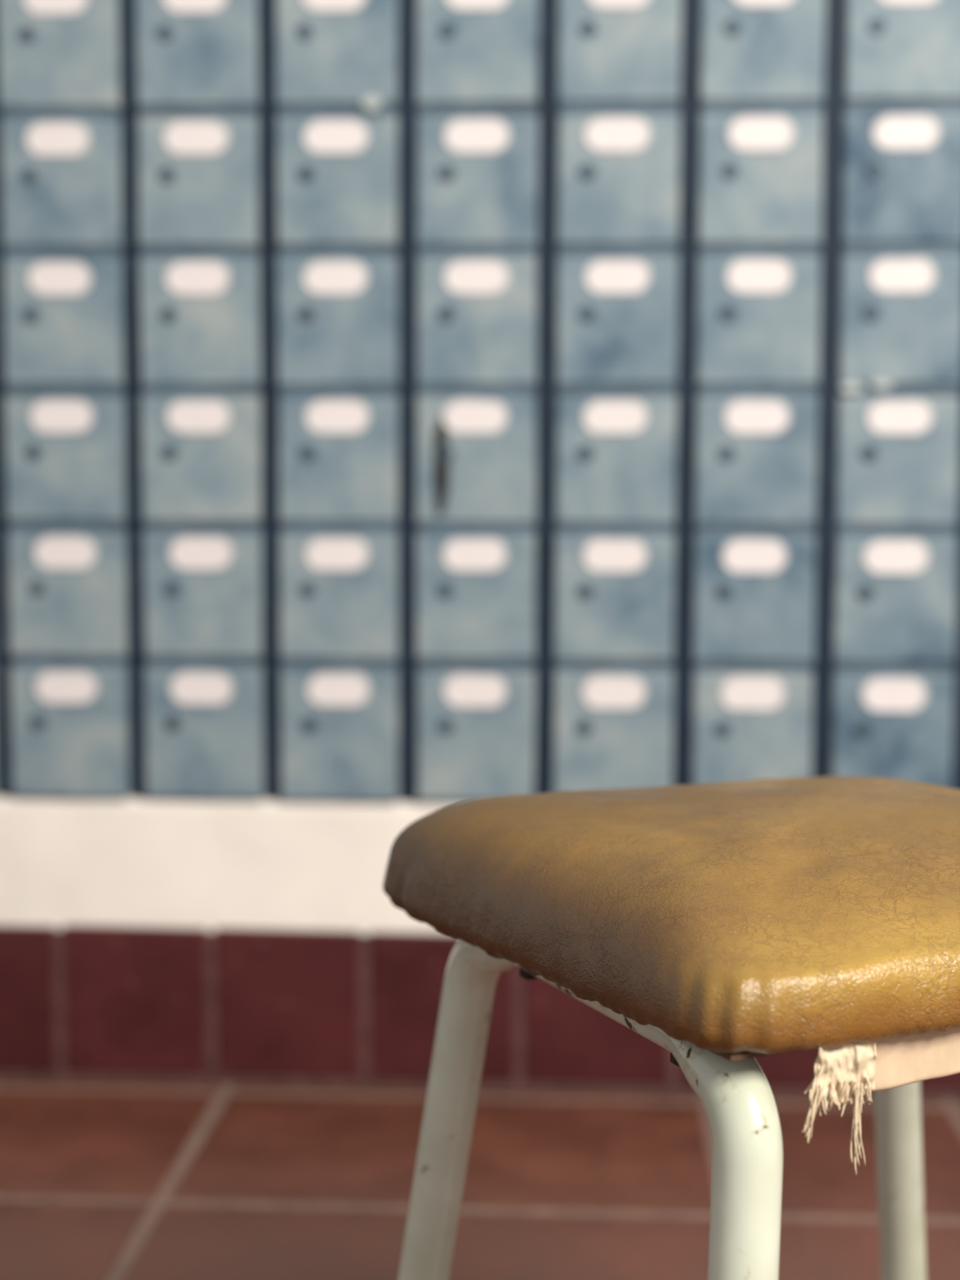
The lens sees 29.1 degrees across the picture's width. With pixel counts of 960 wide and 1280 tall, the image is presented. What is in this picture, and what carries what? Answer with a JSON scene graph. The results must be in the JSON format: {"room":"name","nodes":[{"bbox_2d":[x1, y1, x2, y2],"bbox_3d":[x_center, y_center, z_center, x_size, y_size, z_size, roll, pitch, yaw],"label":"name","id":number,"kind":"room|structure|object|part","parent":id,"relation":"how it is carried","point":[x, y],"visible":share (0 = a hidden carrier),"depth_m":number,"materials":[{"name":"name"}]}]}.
{"room":"post office","nodes":[
{"label":"post office","id":0,"kind":"room"},
{"bbox_2d":[0,793,462,934],"bbox_3d":[0.117,-0.838,1.996,6.000,2.750,0.179,0,5,3],"label":"wall","id":1,"kind":"structure","parent":0,"point":[210,864],"depth_m":2.02,"materials":[{"name":"white paint"}]},
{"bbox_2d":[0,0,959,801],"bbox_3d":[0.145,-0.484,1.944,2.536,1.324,0.038,0,5,3],"label":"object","id":2,"kind":"object","parent":1,"relation":"attached to","point":[422,400],"visible":1,"depth_m":1.96,"materials":[{"name":"blue paint"}]},
{"bbox_2d":[0,924,959,1097],"bbox_3d":[0.109,0.404,2.008,6.001,0.173,0.009,0,5,3],"label":"baseboard","id":3,"kind":"structure","parent":1,"relation":"attached to","point":[77,1002],"depth_m":2.02,"materials":[{"name":"red tile"}]},
{"bbox_2d":[0,1077,959,1279],"bbox_3d":[0.009,0.667,0.245,6.000,0.050,3.576,0,5,3],"label":"floor","id":4,"kind":"structure","parent":0,"point":[100,1180],"depth_m":1.75,"materials":[{"name":"tile"}]},
{"bbox_2d":[382,776,959,1279],"bbox_3d":[0.191,0.331,0.972,0.418,0.496,0.413,-2,5,-24],"label":"stool","id":5,"kind":"object","parent":4,"relation":"on","point":[725,925],"visible":1,"depth_m":0.85,"materials":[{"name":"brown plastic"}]},
{"bbox_3d":[0.191,0.361,0.974,0.412,0.416,0.407,-2,5,-24],"label":"tube frame","id":6,"kind":"part","parent":5,"relation":"part of","materials":[{"name":"beige paint"}]},
{"bbox_2d":[382,776,959,1053],"bbox_3d":[0.180,0.119,0.958,0.373,0.072,0.347,-2,5,-25],"label":"seat cushion","id":7,"kind":"object","parent":5,"relation":"on","point":[792,914],"depth_m":0.84,"materials":[{"name":"brown leather"}]}
]}

